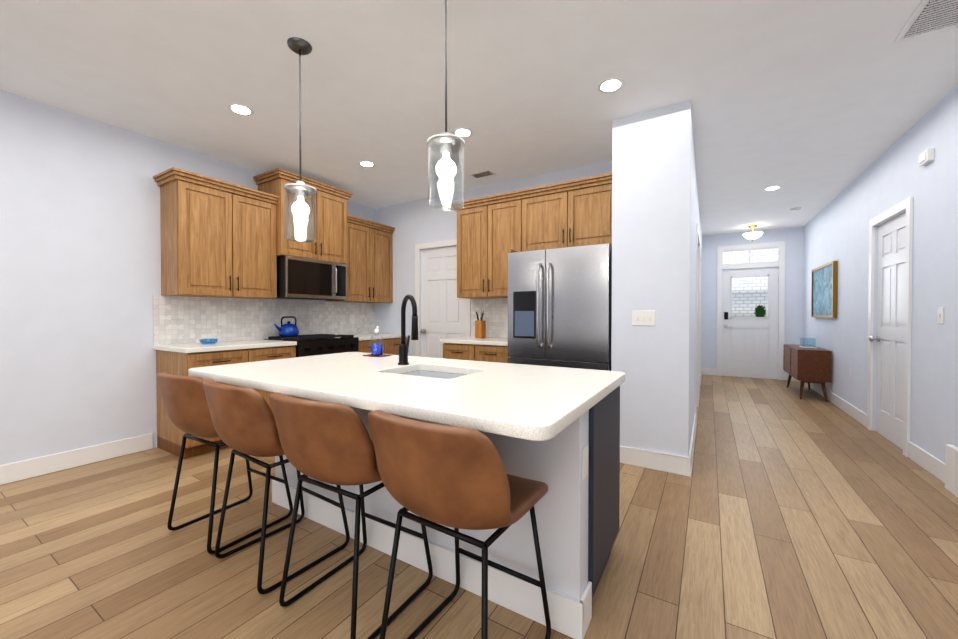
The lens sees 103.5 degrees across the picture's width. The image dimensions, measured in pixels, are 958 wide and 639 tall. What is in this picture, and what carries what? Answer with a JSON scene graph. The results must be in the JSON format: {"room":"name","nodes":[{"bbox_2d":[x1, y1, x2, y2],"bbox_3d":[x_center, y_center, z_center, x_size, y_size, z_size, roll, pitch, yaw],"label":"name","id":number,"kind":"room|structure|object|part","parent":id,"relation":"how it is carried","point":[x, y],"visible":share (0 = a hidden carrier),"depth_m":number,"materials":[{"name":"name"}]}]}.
{"room":"kitchen","nodes":[
{"label":"kitchen","id":0,"kind":"room"},
{"bbox_2d":[0,90,374,464],"bbox_3d":[-3.369,-0.217,2.541,0.120,2.700,7.200,0,1,31],"label":"wall","id":1,"kind":"structure","parent":0,"point":[80,253],"depth_m":2.90,"materials":[{"name":"paint"}]},
{"bbox_2d":[153,167,280,298],"bbox_3d":[-2.433,-0.731,3.568,0.402,1.035,0.896,0,1,31],"label":"upper cabinet","id":2,"kind":"object","parent":1,"relation":"attached to","point":[224,245],"depth_m":3.40,"materials":[{"name":"brown wood"}]},
{"bbox_2d":[153,295,375,344],"bbox_3d":[-2.166,-0.006,4.379,0.021,0.435,2.567,0,1,31],"label":"backsplash","id":3,"kind":"structure","parent":1,"relation":"attached to","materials":[{"name":"tile"}]},
{"bbox_2d":[257,171,348,266],"bbox_3d":[-1.976,-1.068,4.295,0.420,0.810,0.830,0,1,31],"label":"upper cabinet","id":4,"kind":"object","parent":1,"relation":"attached to","point":[331,244],"depth_m":4.20,"materials":[{"name":"brown wood"}]},
{"bbox_2d":[277,256,345,299],"bbox_3d":[-1.942,-0.447,4.281,0.489,0.420,0.750,0,1,31],"label":"microwave","id":5,"kind":"object","parent":4,"relation":"attached to","point":[304,278],"visible":0.9,"depth_m":4.09,"materials":[{"name":"black"}]},
{"bbox_2d":[325,215,394,302],"bbox_3d":[-1.553,-0.753,5.014,0.402,1.045,0.832,0,1,31],"label":"upper cabinet","id":6,"kind":"object","parent":1,"relation":"attached to","point":[369,273],"depth_m":4.92,"materials":[{"name":"brown wood"}]},
{"bbox_2d":[0,375,957,638],"bbox_3d":[0.236,1.153,3.027,6.150,0.050,12.350,0,1,31],"label":"floor","id":7,"kind":"structure","parent":0,"point":[782,511],"depth_m":1.84,"materials":[{"name":"brown wood"}]},
{"bbox_2d":[156,372,292,553],"bbox_3d":[-1.385,0.702,2.059,0.501,0.873,0.538,0,1,31],"label":"stool","id":8,"kind":"object","parent":7,"relation":"on","point":[185,404],"visible":0.71,"depth_m":1.84,"materials":[{"name":"brown leather"}]},
{"bbox_3d":[-1.386,0.441,2.054,0.526,0.354,0.537,0,1,31],"label":"seat","id":9,"kind":"part","parent":8,"relation":"part of","materials":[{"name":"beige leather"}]},
{"bbox_3d":[-1.369,0.878,2.098,0.441,0.521,0.460,0,1,31],"label":"frame","id":10,"kind":"part","parent":8,"relation":"part of","materials":[{"name":"black metal"}]},
{"bbox_2d":[156,347,295,458],"bbox_3d":[-2.328,0.691,3.545,0.622,0.860,0.917,0,1,31],"label":"base cabinet","id":11,"kind":"object","parent":7,"relation":"on","point":[169,437],"depth_m":3.20,"materials":[{"name":"brown wood"}]},
{"bbox_2d":[153,339,296,354],"bbox_3d":[-2.326,0.241,3.527,0.635,0.038,0.937,0,1,31],"label":"countertop","id":12,"kind":"structure","parent":11,"relation":"on","point":[230,344],"depth_m":3.34,"materials":[{"name":"white stone"}]},
{"bbox_2d":[199,339,217,343],"bbox_3d":[-2.441,0.199,3.410,0.140,0.045,0.140,0,1,31],"label":"dish","id":13,"kind":"object","parent":12,"relation":"on","point":[211,341],"visible":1,"depth_m":3.40,"materials":[{"name":"blue glass"}]},
{"bbox_2d":[203,379,349,594],"bbox_3d":[-0.977,0.705,1.813,0.501,0.873,0.542,0,1,31],"label":"stool","id":14,"kind":"object","parent":7,"relation":"on","point":[243,421],"visible":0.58,"depth_m":1.57,"materials":[{"name":"brown leather"}]},
{"bbox_3d":[-0.979,0.444,1.808,0.525,0.354,0.540,0,1,31],"label":"seat","id":15,"kind":"part","parent":14,"relation":"part of","materials":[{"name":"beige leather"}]},
{"bbox_3d":[-0.951,0.881,1.843,0.447,0.521,0.467,0,1,31],"label":"frame","id":16,"kind":"part","parent":14,"relation":"part of","materials":[{"name":"black metal"}]},
{"bbox_2d":[264,334,358,356],"bbox_3d":[-1.853,0.648,4.239,0.672,0.930,0.752,0,1,31],"label":"range","id":17,"kind":"object","parent":7,"relation":"on","point":[314,344],"visible":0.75,"depth_m":4.05,"materials":[{"name":"black metal"}]},
{"bbox_2d":[274,316,298,335],"bbox_3d":[-2.121,0.074,4.146,0.200,0.218,0.267,0,1,31],"label":"kettle","id":18,"kind":"object","parent":17,"relation":"on","point":[288,329],"visible":1,"depth_m":4.11,"materials":[{"name":"blue metal"}]},
{"bbox_2d":[269,393,432,638],"bbox_3d":[-0.512,0.709,1.527,0.501,0.873,0.535,0,1,31],"label":"stool","id":19,"kind":"object","parent":7,"relation":"on","point":[329,442],"visible":0.75,"depth_m":1.30,"materials":[{"name":"brown leather"}]},
{"bbox_3d":[-0.513,0.447,1.522,0.526,0.354,0.533,0,1,31],"label":"seat","id":20,"kind":"part","parent":19,"relation":"part of","materials":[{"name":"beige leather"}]},
{"bbox_3d":[-0.494,0.884,1.565,0.434,0.521,0.453,0,1,31],"label":"frame","id":21,"kind":"part","parent":19,"relation":"part of","materials":[{"name":"black metal"}]},
{"bbox_2d":[357,339,406,354],"bbox_3d":[-1.467,0.675,4.960,0.622,0.860,0.864,0,1,31],"label":"base cabinet","id":22,"kind":"object","parent":7,"relation":"on","point":[390,346],"depth_m":4.81,"materials":[{"name":"brown wood"}]},
{"bbox_2d":[354,331,407,342],"bbox_3d":[-1.460,0.224,4.950,0.635,0.038,0.864,0,1,31],"label":"countertop","id":23,"kind":"structure","parent":22,"relation":"on","point":[360,336],"depth_m":4.83,"materials":[{"name":"white stone"}]},
{"bbox_2d":[272,370,619,638],"bbox_3d":[-0.285,0.719,2.127,1.947,0.843,0.684,0,1,31],"label":"kitchen island","id":24,"kind":"object","parent":7,"relation":"on","point":[577,519],"depth_m":1.49,"materials":[{"name":"white paint"}]},
{"bbox_2d":[188,352,624,445],"bbox_3d":[-0.406,0.292,1.936,2.015,0.065,1.095,0,1,31],"label":"island countertop","id":25,"kind":"structure","parent":24,"relation":"on","point":[522,402],"depth_m":1.49,"materials":[{"name":"white stone"}]},
{"bbox_2d":[363,326,390,356],"bbox_3d":[-0.706,0.148,2.611,0.160,0.207,0.110,0,1,31],"label":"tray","id":26,"kind":"object","parent":25,"relation":"on","point":[376,350],"visible":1,"depth_m":2.58,"materials":[{"name":"brown wood"}]},
{"bbox_2d":[396,294,418,365],"bbox_3d":[-0.377,0.059,2.121,0.204,0.397,0.178,0,1,31],"label":"faucet","id":27,"kind":"object","parent":25,"relation":"on","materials":[{"name":"black metal"}]},
{"bbox_2d":[403,371,463,378],"bbox_3d":[-0.240,0.337,1.937,0.468,0.354,0.358,0,1,31],"label":"sink","id":28,"kind":"object","parent":25,"relation":"in","point":[426,374],"depth_m":2.12,"materials":[{"name":"silver metal"}]},
{"bbox_2d":[368,410,550,638],"bbox_3d":[-0.062,0.712,1.254,0.501,0.873,0.538,0,1,31],"label":"stool","id":29,"kind":"object","parent":7,"relation":"on","point":[432,475],"visible":1,"depth_m":1.03,"materials":[{"name":"brown leather"}]},
{"bbox_3d":[-0.063,0.450,1.249,0.526,0.354,0.537,0,1,31],"label":"seat","id":30,"kind":"part","parent":29,"relation":"part of","materials":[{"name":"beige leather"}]},
{"bbox_3d":[-0.036,0.887,1.287,0.441,0.521,0.460,0,1,31],"label":"frame","id":31,"kind":"part","parent":29,"relation":"part of","materials":[{"name":"black metal"}]},
{"bbox_2d":[440,173,611,362],"bbox_3d":[0.495,-0.098,3.881,1.830,2.430,0.654,0,1,31],"label":"kitchen cabinets","id":32,"kind":"object","parent":7,"relation":"on","point":[493,231],"visible":0.62,"depth_m":3.92,"materials":[{"name":"brown wood"}]},
{"bbox_2d":[440,337,507,345],"bbox_3d":[0.102,0.233,4.133,0.840,0.038,0.635,0,1,31],"label":"countertop","id":33,"kind":"structure","parent":32,"relation":"on","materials":[{"name":"white stone"}]},
{"bbox_2d":[475,309,485,337],"bbox_3d":[0.021,0.046,4.295,0.112,0.330,0.090,0,1,31],"label":"knife block","id":34,"kind":"object","parent":32,"relation":"on","point":[480,328],"visible":1,"depth_m":4.27,"materials":[{"name":"brown wood"}]},
{"bbox_2d":[508,243,611,370],"bbox_3d":[0.829,0.248,3.587,0.920,1.745,0.793,0,1,31],"label":"fridge","id":35,"kind":"object","parent":7,"relation":"on","point":[559,307],"visible":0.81,"depth_m":3.27,"materials":[{"name":"silver metal"}]},
{"bbox_2d":[783,344,831,401],"bbox_3d":[4.807,0.754,5.567,0.346,0.694,1.152,0,1,31],"label":"console","id":36,"kind":"object","parent":7,"relation":"on","point":[807,365],"visible":1,"depth_m":5.12,"materials":[{"name":"brown wood"}]},
{"bbox_2d":[799,338,816,347],"bbox_3d":[4.808,0.340,5.520,0.160,0.135,0.280,0,1,31],"label":"glass box","id":37,"kind":"object","parent":36,"relation":"on","point":[806,346],"visible":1,"depth_m":5.51,"materials":[{"name":"blue glass"}]},
{"bbox_2d":[0,0,957,235],"bbox_3d":[0.236,-1.597,2.995,6.150,0.050,12.350,0,1,31],"label":"ceiling","id":38,"kind":"structure","parent":0,"point":[812,108],"depth_m":2.48,"materials":[{"name":"paint"}]},
{"bbox_2d":[228,104,253,115],"bbox_3d":[-1.782,-1.567,2.824,0.163,0.006,0.163,0,1,22],"label":"recessed light","id":39,"kind":"object","parent":38,"relation":"in","point":[237,109],"depth_m":2.82,"materials":[{"name":"white plastic"}]},
{"bbox_2d":[284,37,316,242],"bbox_3d":[-1.021,-1.007,2.157,0.170,1.110,0.170,0,1,31],"label":"pendant light","id":40,"kind":"object","parent":38,"relation":"hanging from","point":[300,190],"visible":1,"depth_m":2.14,"materials":[{"name":"grey"}]},
{"bbox_3d":[-1.021,-0.595,2.162,0.164,0.284,0.164,0,1,31],"label":"glass","id":41,"kind":"part","parent":40,"relation":"part of","materials":[{"name":"clear glass"}]},
{"bbox_3d":[-1.021,-0.640,2.161,0.091,0.115,0.090,0,1,31],"label":"bulb","id":42,"kind":"part","parent":40,"relation":"part of","materials":[{"name":"white glass"}]},
{"bbox_2d":[358,161,374,167],"bbox_3d":[-1.141,-1.579,3.839,0.163,0.006,0.163,0,1,10],"label":"recessed light","id":43,"kind":"object","parent":38,"relation":"in","point":[364,163],"depth_m":3.84,"materials":[{"name":"white plastic"}]},
{"bbox_2d":[427,0,464,211],"bbox_3d":[-0.149,-1.032,1.714,0.170,1.050,0.170,0,1,31],"label":"pendant light","id":44,"kind":"object","parent":38,"relation":"hanging from","point":[445,144],"visible":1,"depth_m":1.70,"materials":[{"name":"grey"}]},
{"bbox_3d":[-0.149,-0.649,1.718,0.164,0.284,0.164,0,1,31],"label":"glass","id":45,"kind":"part","parent":44,"relation":"part of","materials":[{"name":"clear glass"}]},
{"bbox_3d":[-0.149,-0.695,1.718,0.091,0.115,0.090,0,1,31],"label":"bulb","id":46,"kind":"part","parent":44,"relation":"part of","materials":[{"name":"white glass"}]},
{"bbox_2d":[453,128,471,137],"bbox_3d":[-0.137,-1.571,3.181,0.163,0.006,0.163,0,1,10],"label":"recessed light","id":47,"kind":"object","parent":38,"relation":"in","point":[464,133],"depth_m":3.17,"materials":[{"name":"white plastic"}]},
{"bbox_2d":[469,170,495,178],"bbox_3d":[0.037,-1.580,4.111,0.250,0.009,0.150,0,1,31],"label":"ceiling vent","id":48,"kind":"object","parent":38,"relation":"in","point":[481,174],"visible":1,"depth_m":4.10,"materials":[{"name":"white metal"}]},
{"bbox_2d":[598,78,623,92],"bbox_3d":[0.881,-1.564,2.526,0.163,0.006,0.163,0,1,25],"label":"recessed light","id":49,"kind":"object","parent":38,"relation":"in","point":[609,86],"depth_m":2.52,"materials":[{"name":"white plastic"}]},
{"bbox_2d":[743,225,762,240],"bbox_3d":[4.717,-1.478,6.503,0.290,0.270,0.290,0,1,31],"label":"flush ceiling light","id":50,"kind":"object","parent":38,"relation":"attached to","point":[752,235],"visible":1,"depth_m":6.44,"materials":[{"name":"white glass"}]},
{"bbox_2d":[764,186,780,190],"bbox_3d":[3.556,-1.588,4.574,0.163,0.006,0.163,0,1,10],"label":"recessed light","id":51,"kind":"object","parent":38,"relation":"in","point":[773,187],"depth_m":4.57,"materials":[{"name":"white plastic"}]},
{"bbox_2d":[790,207,801,211],"bbox_3d":[4.556,-1.583,5.429,0.130,0.034,0.130,0,1,31],"label":"smoke detector","id":52,"kind":"object","parent":38,"relation":"attached to","point":[794,209],"visible":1,"depth_m":5.39,"materials":[{"name":"white plastic"}]},
{"bbox_2d":[894,0,957,42],"bbox_3d":[2.343,-1.550,1.707,0.450,0.014,0.700,0,1,31],"label":"ceiling vent","id":53,"kind":"object","parent":38,"relation":"in","point":[929,16],"visible":1,"depth_m":1.95,"materials":[{"name":"white metal"}]},
{"bbox_2d":[375,160,611,356],"bbox_3d":[0.009,-0.241,4.629,3.480,2.700,0.120,0,1,31],"label":"wall","id":54,"kind":"structure","parent":0,"point":[412,223],"depth_m":5.08,"materials":[{"name":"paint"}]},
{"bbox_2d":[415,239,470,357],"bbox_3d":[-0.470,0.052,4.866,0.883,2.111,0.110,0,1,31],"label":"door","id":55,"kind":"structure","parent":54,"relation":"attached to","point":[445,312],"depth_m":4.93,"materials":[{"name":"white"}]},
{"bbox_2d":[471,298,507,337],"bbox_3d":[0.262,-0.019,4.394,0.840,0.460,0.018,0,1,31],"label":"backsplash","id":56,"kind":"structure","parent":54,"relation":"attached to","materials":[{"name":"tile"}]},
{"bbox_2d":[611,100,701,456],"bbox_3d":[2.743,-0.249,5.237,0.558,2.700,5.580,0,1,31],"label":"wall","id":57,"kind":"structure","parent":0,"point":[653,205],"depth_m":2.86,"materials":[{"name":"paint"}]},
{"bbox_2d":[0,368,957,496],"bbox_3d":[0.236,0.978,3.025,5.560,0.300,11.760,0,1,31],"label":"baseboard","id":58,"kind":"structure","parent":57,"relation":"attached to","point":[946,472],"depth_m":2.86,"materials":[{"name":"white"}]},
{"bbox_2d":[632,310,654,325],"bbox_3d":[1.252,-0.011,2.874,0.165,0.115,0.012,0,1,31],"label":"light switch","id":59,"kind":"object","parent":57,"relation":"attached to","point":[643,318],"visible":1,"depth_m":2.87,"materials":[{"name":"white plastic"}]},
{"bbox_2d":[701,227,803,372],"bbox_3d":[5.038,-0.270,7.036,1.770,2.700,0.120,0,1,31],"label":"wall","id":60,"kind":"structure","parent":0,"point":[793,238],"depth_m":6.87,"materials":[{"name":"paint"}]},
{"bbox_2d":[716,241,785,379],"bbox_3d":[5.021,-0.156,7.009,1.023,2.476,0.100,0,1,31],"label":"door","id":61,"kind":"structure","parent":60,"relation":"attached to","point":[750,328],"depth_m":7.00,"materials":[{"name":"white wood"}]},
{"bbox_2d":[803,85,957,462],"bbox_3d":[2.689,-0.206,1.588,0.120,2.700,11.870,0,1,31],"label":"wall","id":62,"kind":"structure","parent":0,"point":[837,227],"depth_m":3.03,"materials":[{"name":"paint"}]},
{"bbox_2d":[811,261,837,317],"bbox_3d":[4.883,-0.395,5.355,0.045,0.730,1.190,0,1,31],"label":"picture frame","id":63,"kind":"object","parent":62,"relation":"attached to","point":[824,284],"visible":1,"depth_m":5.22,"materials":[{"name":"gold metal"}]},
{"bbox_2d":[849,367,851,377],"bbox_3d":[4.300,0.612,4.370,0.009,0.115,0.075,0,1,31],"label":"electrical outlet plate","id":64,"kind":"object","parent":62,"relation":"attached to","point":[850,371],"visible":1,"depth_m":4.36,"materials":[{"name":"white plastic"}]},
{"bbox_2d":[867,196,912,456],"bbox_3d":[3.757,0.061,3.452,0.110,2.127,0.911,0,1,31],"label":"door","id":65,"kind":"structure","parent":62,"relation":"attached to","point":[894,323],"depth_m":3.44,"materials":[{"name":"white"}]},
{"bbox_2d":[919,148,933,166],"bbox_3d":[3.366,-1.221,2.845,0.042,0.090,0.140,0,1,31],"label":"smoke detector","id":66,"kind":"object","parent":62,"relation":"attached to","point":[926,157],"visible":1,"depth_m":2.81,"materials":[{"name":"white plastic"}]},
{"bbox_2d":[937,307,943,323],"bbox_3d":[3.275,-0.029,2.680,0.012,0.115,0.075,0,1,31],"label":"switch plate","id":67,"kind":"object","parent":62,"relation":"attached to","point":[940,320],"visible":1,"depth_m":2.67,"materials":[{"name":"white plastic"}]}
]}

